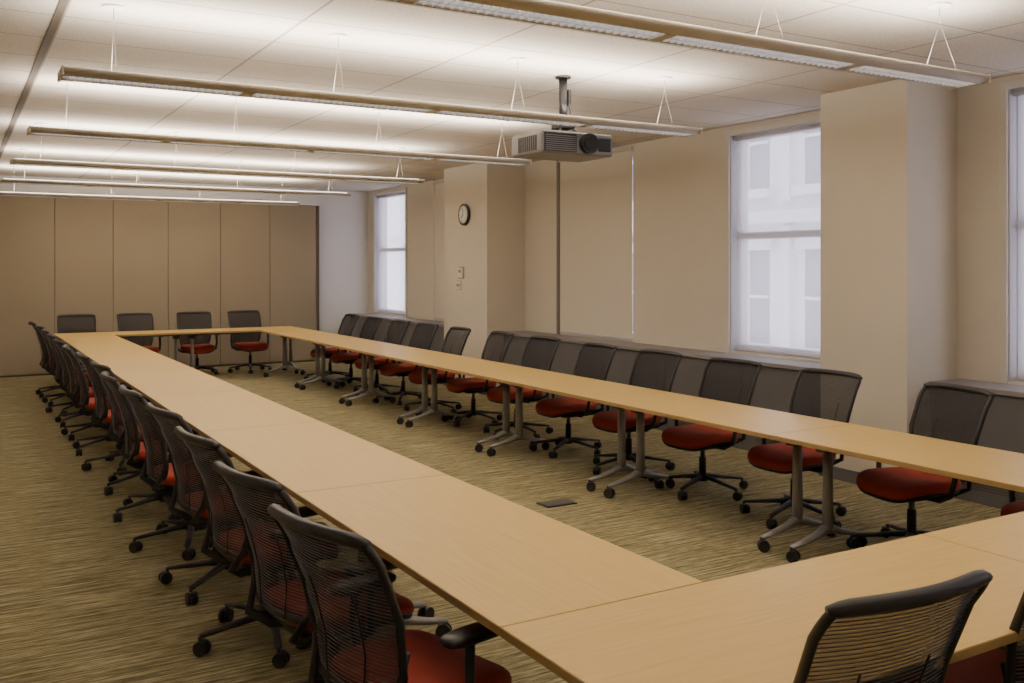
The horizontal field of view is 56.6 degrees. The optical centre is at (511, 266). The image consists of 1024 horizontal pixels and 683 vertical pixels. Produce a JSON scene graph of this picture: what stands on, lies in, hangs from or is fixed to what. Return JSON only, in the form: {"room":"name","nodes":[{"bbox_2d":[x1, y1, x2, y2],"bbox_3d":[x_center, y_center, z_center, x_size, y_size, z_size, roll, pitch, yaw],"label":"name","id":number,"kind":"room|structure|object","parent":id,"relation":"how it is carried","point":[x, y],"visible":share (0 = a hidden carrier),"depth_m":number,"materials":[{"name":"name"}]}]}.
{"room":"conference room","nodes":[
{"label":"conference room","id":0,"kind":"room"},
{"bbox_2d":[319,190,367,359],"bbox_3d":[-6.388,0.150,16.114,8.860,3.180,0.150,0,0,-31],"label":"wall","id":1,"kind":"structure","parent":0,"point":[343,221],"depth_m":17.90,"materials":[{"name":"paint"}]},
{"bbox_2d":[444,163,524,386],"bbox_3d":[-0.409,0.150,13.602,0.610,3.180,1.310,0,0,-31],"label":"column","id":2,"kind":"structure","parent":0,"point":[490,248],"depth_m":13.12,"materials":[{"name":"paint"}]},
{"bbox_2d":[456,281,460,289],"bbox_3d":[-0.768,0.260,13.593,0.018,0.124,0.150,0,0,-31],"label":"light switch","id":3,"kind":"object","parent":2,"relation":"attached to","point":[458,283],"visible":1,"depth_m":13.58,"materials":[{"name":"white plastic"}]},
{"bbox_2d":[457,267,463,278],"bbox_3d":[-0.734,0.080,13.521,0.032,0.170,0.170,0,0,-31],"label":"thermostat","id":4,"kind":"object","parent":2,"relation":"attached to","point":[460,270],"visible":1,"depth_m":13.49,"materials":[{"name":"white plastic"}]},
{"bbox_2d":[458,204,470,225],"bbox_3d":[-0.678,-0.740,13.414,0.045,0.310,0.310,0,0,-31],"label":"wall clock","id":5,"kind":"object","parent":2,"relation":"attached to","point":[464,213],"visible":1,"depth_m":13.37,"materials":[{"name":"white plastic"}]},
{"bbox_2d":[0,360,1000,682],"bbox_3d":[-1.614,1.790,8.016,8.960,0.100,19.050,0,0,-31],"label":"floor","id":6,"kind":"structure","parent":0,"point":[77,606],"depth_m":6.47,"materials":[{"name":"carpet"}]},
{"bbox_2d":[28,321,72,397],"bbox_3d":[-6.123,1.238,12.930,0.819,1.005,0.718,0,0,-31],"label":"office chair","id":7,"kind":"object","parent":6,"relation":"on","point":[45,359],"visible":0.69,"depth_m":12.69,"materials":[{"name":"plastic"}]},
{"bbox_2d":[35,325,76,406],"bbox_3d":[-5.646,1.238,12.166,0.819,1.005,0.718,0,0,-34],"label":"office chair","id":8,"kind":"object","parent":6,"relation":"on","point":[52,363],"visible":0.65,"depth_m":11.95,"materials":[{"name":"plastic"}]},
{"bbox_2d":[41,328,87,415],"bbox_3d":[-5.215,1.238,11.408,0.791,1.005,0.740,0,0,-29],"label":"office chair","id":9,"kind":"object","parent":6,"relation":"on","point":[58,373],"visible":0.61,"depth_m":11.19,"materials":[{"name":"fabric"}]},
{"bbox_2d":[46,333,93,427],"bbox_3d":[-4.744,1.238,10.609,0.819,1.005,0.718,0,0,-31],"label":"office chair","id":10,"kind":"object","parent":6,"relation":"on","point":[65,378],"visible":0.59,"depth_m":10.40,"materials":[{"name":"plastic"}]},
{"bbox_2d":[55,314,95,383],"bbox_3d":[-6.605,1.238,14.525,0.740,1.005,0.791,0,0,-29],"label":"office chair","id":11,"kind":"object","parent":6,"relation":"on","point":[66,323],"visible":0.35,"depth_m":14.78,"materials":[{"name":"fabric"}]},
{"bbox_2d":[52,338,115,440],"bbox_3d":[-4.297,1.238,9.827,0.819,1.005,0.718,0,0,-33],"label":"office chair","id":12,"kind":"object","parent":6,"relation":"on","point":[74,386],"visible":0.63,"depth_m":9.61,"materials":[{"name":"plastic"}]},
{"bbox_2d":[61,344,127,455],"bbox_3d":[-3.841,1.238,9.053,0.819,1.005,0.718,0,0,-27],"label":"office chair","id":13,"kind":"object","parent":6,"relation":"on","point":[86,404],"visible":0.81,"depth_m":8.82,"materials":[{"name":"fabric"}]},
{"bbox_2d":[58,335,133,347],"bbox_3d":[-5.719,1.370,13.020,0.747,0.740,1.817,0,0,-31],"label":"conference table","id":14,"kind":"object","parent":6,"relation":"on","point":[99,339],"visible":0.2,"depth_m":12.93,"materials":[{"name":"brown wood"}]},
{"bbox_2d":[75,352,134,474],"bbox_3d":[-3.391,1.238,8.266,0.742,1.005,0.738,0,0,-31],"label":"office chair","id":15,"kind":"object","parent":6,"relation":"on","point":[101,411],"visible":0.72,"depth_m":8.06,"materials":[{"name":"fabric"}]},
{"bbox_2d":[72,343,160,421],"bbox_3d":[-4.795,1.370,11.452,0.747,0.740,1.817,0,0,-31],"label":"conference table","id":16,"kind":"object","parent":6,"relation":"on","point":[110,350],"visible":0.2,"depth_m":11.38,"materials":[{"name":"brown wood"}]},
{"bbox_2d":[53,330,188,361],"bbox_3d":[-5.910,1.370,14.398,1.817,0.740,0.747,0,0,-31],"label":"conference table","id":17,"kind":"object","parent":6,"relation":"on","point":[176,334],"visible":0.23,"depth_m":14.42,"materials":[{"name":"brown wood"}]},
{"bbox_2d":[90,361,161,494],"bbox_3d":[-2.888,1.238,7.505,0.796,1.005,0.723,0,0,-35],"label":"office chair","id":18,"kind":"object","parent":6,"relation":"on","point":[116,425],"visible":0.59,"depth_m":7.35,"materials":[{"name":"fabric"}]},
{"bbox_2d":[117,313,163,352],"bbox_3d":[-5.883,1.238,14.980,0.738,1.005,0.742,0,0,-35],"label":"office chair","id":19,"kind":"object","parent":6,"relation":"on","point":[126,321],"visible":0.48,"depth_m":15.19,"materials":[{"name":"fabric"}]},
{"bbox_2d":[90,355,193,449],"bbox_3d":[-3.870,1.370,9.884,0.747,0.740,1.817,0,0,-31],"label":"conference table","id":20,"kind":"object","parent":6,"relation":"on","point":[141,363],"visible":0.32,"depth_m":9.74,"materials":[{"name":"brown wood"}]},
{"bbox_2d":[100,371,190,522],"bbox_3d":[-2.472,1.238,6.708,0.796,1.005,0.723,0,0,-29],"label":"office chair","id":21,"kind":"object","parent":6,"relation":"on","point":[132,445],"visible":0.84,"depth_m":6.49,"materials":[{"name":"plastic"}]},
{"bbox_2d":[119,385,198,560],"bbox_3d":[-2.055,1.238,5.952,0.742,1.005,0.738,0,0,-33],"label":"office chair","id":22,"kind":"object","parent":6,"relation":"on","point":[156,466],"visible":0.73,"depth_m":5.75,"materials":[{"name":"fabric"}]},
{"bbox_2d":[0,175,318,377],"bbox_3d":[-6.796,0.150,15.704,7.440,3.180,0.140,0,0,-31],"label":"wall","id":23,"kind":"structure","parent":6,"relation":"on","point":[105,259],"depth_m":16.10,"materials":[{"name":"fabric"}]},
{"bbox_2d":[115,369,243,487],"bbox_3d":[-2.946,1.370,8.316,0.747,0.740,1.817,0,0,-31],"label":"conference table","id":24,"kind":"object","parent":6,"relation":"on","point":[176,382],"visible":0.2,"depth_m":8.22,"materials":[{"name":"brown wood"}]},
{"bbox_2d":[176,311,219,374],"bbox_3d":[-5.123,1.238,15.398,0.723,1.005,0.796,0,0,-27],"label":"office chair","id":25,"kind":"object","parent":6,"relation":"on","point":[190,319],"visible":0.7,"depth_m":15.59,"materials":[{"name":"fabric"}]},
{"bbox_2d":[145,402,262,605],"bbox_3d":[-1.563,1.238,5.227,0.819,1.005,0.718,0,0,-37],"label":"office chair","id":26,"kind":"object","parent":6,"relation":"on","point":[188,493],"visible":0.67,"depth_m":5.02,"materials":[{"name":"fabric"}]},
{"bbox_2d":[149,390,319,547],"bbox_3d":[-2.022,1.370,6.748,0.747,0.740,1.817,0,0,-31],"label":"conference table","id":27,"kind":"object","parent":6,"relation":"on","point":[211,411],"visible":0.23,"depth_m":6.62,"materials":[{"name":"brown wood"}]},
{"bbox_2d":[182,326,303,373],"bbox_3d":[-4.343,1.370,15.322,1.817,0.740,0.747,0,0,-31],"label":"conference table","id":28,"kind":"object","parent":6,"relation":"on","point":[215,331],"visible":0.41,"depth_m":15.16,"materials":[{"name":"brown wood"}]},
{"bbox_2d":[174,426,318,668],"bbox_3d":[-1.161,1.238,4.432,0.742,1.005,0.738,0,0,-37],"label":"office chair","id":29,"kind":"object","parent":6,"relation":"on","point":[224,530],"visible":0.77,"depth_m":4.25,"materials":[{"name":"fabric"}]},
{"bbox_2d":[227,310,271,373],"bbox_3d":[-4.384,1.238,15.831,0.723,1.005,0.796,0,0,-34],"label":"office chair","id":30,"kind":"object","parent":6,"relation":"on","point":[248,342],"visible":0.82,"depth_m":15.98,"materials":[{"name":"fabric"}]},
{"bbox_2d":[259,328,341,387],"bbox_3d":[-3.229,1.370,14.487,0.747,0.740,1.817,0,0,-31],"label":"conference table","id":31,"kind":"object","parent":6,"relation":"on","point":[285,333],"visible":0.68,"depth_m":14.50,"materials":[{"name":"brown wood"}]},
{"bbox_2d":[212,461,413,682],"bbox_3d":[-0.705,1.238,3.689,0.819,1.005,0.718,0,0,-41],"label":"office chair","id":32,"kind":"object","parent":6,"relation":"on","point":[276,584],"visible":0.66,"depth_m":3.49,"materials":[{"name":"fabric"}]},
{"bbox_2d":[203,422,445,649],"bbox_3d":[-1.098,1.370,5.180,0.747,0.740,1.817,0,0,-31],"label":"conference table","id":33,"kind":"object","parent":6,"relation":"on","point":[311,456],"visible":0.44,"depth_m":4.96,"materials":[{"name":"brown wood"}]},
{"bbox_2d":[304,314,358,381],"bbox_3d":[-2.792,1.238,14.682,0.796,1.005,0.723,0,0,-31],"label":"office chair","id":34,"kind":"object","parent":6,"relation":"on","point":[347,325],"visible":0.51,"depth_m":14.66,"materials":[{"name":"fabric"}]},
{"bbox_2d":[295,335,390,403],"bbox_3d":[-2.305,1.370,12.919,0.747,0.740,1.817,0,0,-31],"label":"conference table","id":35,"kind":"object","parent":6,"relation":"on","point":[331,341],"visible":0.79,"depth_m":12.75,"materials":[{"name":"brown wood"}]},
{"bbox_2d":[326,316,381,388],"bbox_3d":[-2.304,1.238,13.879,0.742,1.005,0.738,0,0,-30],"label":"office chair","id":36,"kind":"object","parent":6,"relation":"on","point":[370,325],"visible":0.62,"depth_m":13.84,"materials":[{"name":"fabric"}]},
{"bbox_2d":[353,319,409,395],"bbox_3d":[-1.820,1.238,13.060,0.791,1.005,0.740,0,0,-32],"label":"office chair","id":37,"kind":"object","parent":6,"relation":"on","point":[395,333],"visible":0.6,"depth_m":13.11,"materials":[{"name":"fabric"}]},
{"bbox_2d":[267,504,511,682],"bbox_3d":[-0.354,1.238,3.052,0.791,1.005,0.740,0,0,-43],"label":"office chair","id":38,"kind":"object","parent":6,"relation":"on","point":[359,634],"visible":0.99,"depth_m":2.82,"materials":[{"name":"fabric"}]},
{"bbox_2d":[351,313,443,369],"bbox_3d":[-1.785,1.310,16.151,0.387,0.860,4.440,0,0,-31],"label":"base cabinet","id":39,"kind":"object","parent":6,"relation":"on","point":[438,339],"visible":0.09,"depth_m":16.23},
{"bbox_2d":[340,344,456,424],"bbox_3d":[-1.381,1.370,11.351,0.747,0.740,1.817,0,0,-31],"label":"conference table","id":40,"kind":"object","parent":6,"relation":"on","point":[388,351],"visible":0.76,"depth_m":11.24,"materials":[{"name":"brown wood"}]},
{"bbox_2d":[373,322,438,405],"bbox_3d":[-1.391,1.238,12.284,0.796,1.005,0.723,0,0,-35],"label":"office chair","id":41,"kind":"object","parent":6,"relation":"on","point":[422,336],"visible":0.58,"depth_m":12.25,"materials":[{"name":"fabric"}]},
{"bbox_2d":[403,326,470,415],"bbox_3d":[-0.901,1.238,11.479,0.742,1.005,0.738,0,0,-30],"label":"office chair","id":42,"kind":"object","parent":6,"relation":"on","point":[456,337],"visible":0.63,"depth_m":11.47,"materials":[{"name":"fabric"}]},
{"bbox_2d":[399,355,544,451],"bbox_3d":[-0.456,1.370,9.784,0.747,0.740,1.817,0,0,-31],"label":"conference table","id":43,"kind":"object","parent":6,"relation":"on","point":[469,366],"visible":0.78,"depth_m":9.64,"materials":[{"name":"brown wood"}]},
{"bbox_2d":[441,331,513,426],"bbox_3d":[-0.390,1.238,10.663,0.742,1.005,0.738,0,0,-27],"label":"office chair","id":44,"kind":"object","parent":6,"relation":"on","point":[497,343],"visible":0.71,"depth_m":10.62,"materials":[{"name":"fabric"}]},
{"bbox_2d":[296,474,702,636],"bbox_3d":[-0.173,1.370,3.612,0.747,0.740,1.817,0,0,-31],"label":"conference table","id":45,"kind":"object","parent":6,"relation":"on","point":[501,562],"visible":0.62,"depth_m":3.36,"materials":[{"name":"brown wood"}]},
{"bbox_2d":[483,336,560,439],"bbox_3d":[0.085,1.238,9.843,0.791,1.005,0.740,0,0,-33],"label":"office chair","id":46,"kind":"object","parent":6,"relation":"on","point":[539,352],"visible":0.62,"depth_m":9.90,"materials":[{"name":"fabric"}]},
{"bbox_2d":[536,498,576,507],"bbox_3d":[0.329,1.735,6.984,0.260,0.010,0.160,0,0,-31],"label":"outlet box","id":47,"kind":"object","parent":6,"relation":"on","point":[559,502],"visible":1,"depth_m":6.96,"materials":[{"name":"plastic"}]},
{"bbox_2d":[478,370,666,491],"bbox_3d":[0.468,1.370,8.216,0.747,0.740,1.817,0,0,-31],"label":"conference table","id":48,"kind":"object","parent":6,"relation":"on","point":[578,387],"visible":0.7,"depth_m":8.09,"materials":[{"name":"brown wood"}]},
{"bbox_2d":[529,342,616,458],"bbox_3d":[0.572,1.238,8.969,0.742,1.005,0.738,0,0,-29],"label":"office chair","id":49,"kind":"object","parent":6,"relation":"on","point":[594,360],"visible":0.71,"depth_m":8.94,"materials":[{"name":"fabric"}]},
{"bbox_2d":[592,349,682,478],"bbox_3d":[1.014,1.238,8.169,0.819,1.005,0.718,0,0,-34],"label":"office chair","id":50,"kind":"object","parent":6,"relation":"on","point":[651,368],"visible":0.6,"depth_m":8.20,"materials":[{"name":"fabric"}]},
{"bbox_2d":[443,383,859,483],"bbox_3d":[0.994,1.690,10.610,0.012,0.100,7.914,0,0,-31],"label":"baseboard","id":51,"kind":"structure","parent":6,"relation":"on","point":[841,474],"depth_m":7.72,"materials":[{"name":"black rubber"}]},
{"bbox_2d":[504,331,820,450],"bbox_3d":[1.475,1.310,10.620,0.387,0.860,5.700,0,0,-31],"label":"wall ledge","id":52,"kind":"object","parent":6,"relation":"on","point":[773,389],"visible":0.16,"depth_m":9.79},
{"bbox_2d":[654,357,761,500],"bbox_3d":[1.516,1.238,7.368,0.791,1.005,0.740,0,0,-35],"label":"office chair","id":53,"kind":"object","parent":6,"relation":"on","point":[731,380],"visible":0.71,"depth_m":7.40,"materials":[{"name":"fabric"}]},
{"bbox_2d":[592,392,849,552],"bbox_3d":[1.392,1.370,6.648,0.747,0.740,1.817,0,0,-31],"label":"conference table","id":54,"kind":"object","parent":6,"relation":"on","point":[744,419],"visible":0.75,"depth_m":6.44,"materials":[{"name":"brown wood"}]},
{"bbox_2d":[501,534,1023,682],"bbox_3d":[0.940,1.370,2.777,1.817,0.740,0.747,0,0,-31],"label":"conference table","id":55,"kind":"object","parent":6,"relation":"on","point":[755,626],"visible":0.8,"depth_m":2.67,"materials":[{"name":"brown wood"}]},
{"bbox_2d":[739,368,862,528],"bbox_3d":[1.994,1.238,6.579,0.791,1.005,0.740,0,0,-30],"label":"office chair","id":56,"kind":"object","parent":6,"relation":"on","point":[828,394],"visible":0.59,"depth_m":6.63,"materials":[{"name":"fabric"}]},
{"bbox_2d":[793,569,992,682],"bbox_3d":[0.765,1.238,2.510,0.740,1.005,0.791,0,0,-28],"label":"office chair","id":57,"kind":"object","parent":6,"relation":"on","point":[899,636],"visible":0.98,"depth_m":2.21,"materials":[{"name":"plastic"}]},
{"bbox_2d":[769,424,1023,562],"bbox_3d":[2.316,1.370,5.080,0.747,0.740,1.817,0,0,-31],"label":"conference table","id":58,"kind":"object","parent":6,"relation":"on","point":[999,468],"visible":0.9,"depth_m":5.23,"materials":[{"name":"brown wood"}]},
{"bbox_2d":[846,382,994,548],"bbox_3d":[2.475,1.238,5.798,0.742,1.005,0.738,0,0,-20],"label":"office chair","id":59,"kind":"object","parent":6,"relation":"on","point":[944,411],"visible":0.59,"depth_m":5.79,"materials":[{"name":"fabric"}]},
{"bbox_2d":[923,511,1023,561],"bbox_3d":[2.508,1.370,3.701,1.817,0.740,0.747,0,0,-31],"label":"conference table","id":60,"kind":"object","parent":6,"relation":"on","point":[1003,536],"visible":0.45,"depth_m":3.54,"materials":[{"name":"brown wood"}]},
{"bbox_2d":[929,379,1023,508],"bbox_3d":[4.958,1.310,4.710,0.387,0.860,6.260,0,0,-31],"label":"base cabinet","id":61,"kind":"object","parent":6,"relation":"on","point":[1003,427],"visible":0.36,"depth_m":6.85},
{"bbox_2d":[944,591,1023,682],"bbox_3d":[1.538,1.238,2.912,0.738,1.005,0.742,0,0,-27],"label":"office chair","id":62,"kind":"object","parent":6,"relation":"on","point":[1006,665],"visible":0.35,"depth_m":2.93,"materials":[{"name":"fabric"}]},
{"bbox_2d":[1000,490,1023,516],"bbox_3d":[2.909,1.238,4.985,0.796,1.005,0.723,0,0,-31],"label":"office chair","id":63,"kind":"object","parent":6,"relation":"on","point":[1014,506],"visible":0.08,"depth_m":5.04,"materials":[{"name":"fabric"}]},
{"bbox_2d":[0,0,1023,191],"bbox_3d":[-1.614,-1.490,8.016,8.960,0.100,19.050,0,0,-31],"label":"ceiling","id":64,"kind":"structure","parent":0,"point":[391,49],"depth_m":6.82,"materials":[{"name":"tile"}]},
{"bbox_2d":[0,0,69,156],"bbox_3d":[-3.435,-1.437,6.856,0.045,0.006,18.500,0,0,-31],"label":"trim","id":65,"kind":"structure","parent":64,"relation":"attached to","point":[61,7],"depth_m":6.63,"materials":[{"name":"beige metal"}]},
{"bbox_2d":[0,166,300,205],"bbox_3d":[-5.452,-1.228,14.605,4.444,0.424,0.250,0,0,-31],"label":"linear pendant light","id":66,"kind":"object","parent":64,"relation":"hanging from","point":[21,194],"visible":0.98,"depth_m":14.41,"materials":[{"name":"paint"}]},
{"bbox_2d":[0,149,350,196],"bbox_3d":[-4.284,-1.228,12.623,4.444,0.424,0.250,0,0,-31],"label":"linear pendant light","id":67,"kind":"object","parent":64,"relation":"hanging from","point":[5,180],"visible":1,"depth_m":12.38,"materials":[{"name":"paint"}]},
{"bbox_2d":[10,122,423,184],"bbox_3d":[-3.040,-1.228,10.513,4.444,0.424,0.250,0,0,-31],"label":"linear pendant light","id":68,"kind":"object","parent":64,"relation":"hanging from","point":[30,162],"visible":0.96,"depth_m":10.25,"materials":[{"name":"paint"}]},
{"bbox_2d":[27,80,531,166],"bbox_3d":[-1.780,-1.228,8.376,4.444,0.424,0.250,0,0,-31],"label":"linear pendant light","id":69,"kind":"object","parent":64,"relation":"hanging from","point":[31,130],"visible":0.98,"depth_m":8.06,"materials":[{"name":"paint"}]},
{"bbox_2d":[57,3,701,137],"bbox_3d":[-0.521,-1.228,6.240,4.444,0.424,0.250,0,0,-31],"label":"linear pendant light","id":70,"kind":"object","parent":64,"relation":"hanging from","point":[66,73],"visible":1,"depth_m":5.88,"materials":[{"name":"paint"}]},
{"bbox_2d":[512,75,611,161],"bbox_3d":[0.389,-1.133,7.153,0.645,0.615,0.492,0,0,-31],"label":"ceiling projector","id":71,"kind":"object","parent":64,"relation":"hanging from","point":[558,143],"depth_m":7.02,"materials":[{"name":"grey plastic"}]},
{"bbox_2d":[384,0,990,89],"bbox_3d":[0.667,-1.228,4.224,4.444,0.424,0.250,0,0,-31],"label":"linear pendant light","id":72,"kind":"object","parent":64,"relation":"hanging from","point":[542,12],"visible":1,"depth_m":4.27,"materials":[{"name":"paint"}]},
{"bbox_2d":[368,73,1023,385],"bbox_3d":[2.095,0.150,10.202,0.250,3.180,18.650,0,0,-31],"label":"wall","id":73,"kind":"structure","parent":0,"point":[679,183],"depth_m":10.27,"materials":[{"name":"paint"}]},
{"bbox_2d":[373,187,406,316],"bbox_3d":[-2.160,-0.260,17.311,0.180,2.280,1.540,0,0,-31],"label":"window","id":74,"kind":"structure","parent":73,"relation":"in","point":[390,210],"depth_m":17.44,"materials":[{"name":"glass"}]},
{"bbox_2d":[432,179,443,319],"bbox_3d":[-0.933,-0.279,15.196,0.215,2.318,1.230,0,0,-31],"label":"window","id":75,"kind":"structure","parent":73,"relation":"in","point":[437,186],"depth_m":15.52,"materials":[{"name":"paint"}]},
{"bbox_2d":[556,146,632,340],"bbox_3d":[1.057,-0.279,11.819,0.215,2.318,1.590,0,0,-31],"label":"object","id":76,"kind":"structure","parent":73,"relation":"in","point":[594,198],"depth_m":11.72,"materials":[{"name":"paint"}]},
{"bbox_2d":[725,114,820,358],"bbox_3d":[2.626,-0.260,9.192,0.180,2.280,1.430,0,0,-31],"label":"window","id":77,"kind":"structure","parent":73,"relation":"in","point":[773,178],"depth_m":9.29,"materials":[{"name":"glass"}]},
{"bbox_2d":[999,78,1023,383],"bbox_3d":[4.137,-0.260,6.629,0.180,2.280,1.440,0,0,-31],"label":"window","id":78,"kind":"structure","parent":73,"relation":"in","point":[1011,102],"depth_m":7.16,"materials":[{"name":"glass"}]},
{"bbox_2d":[821,79,956,471],"bbox_3d":[3.052,0.150,7.731,0.610,3.180,0.840,0,0,-31],"label":"column","id":79,"kind":"structure","parent":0,"point":[889,148],"depth_m":7.45,"materials":[{"name":"paint"}]}
]}

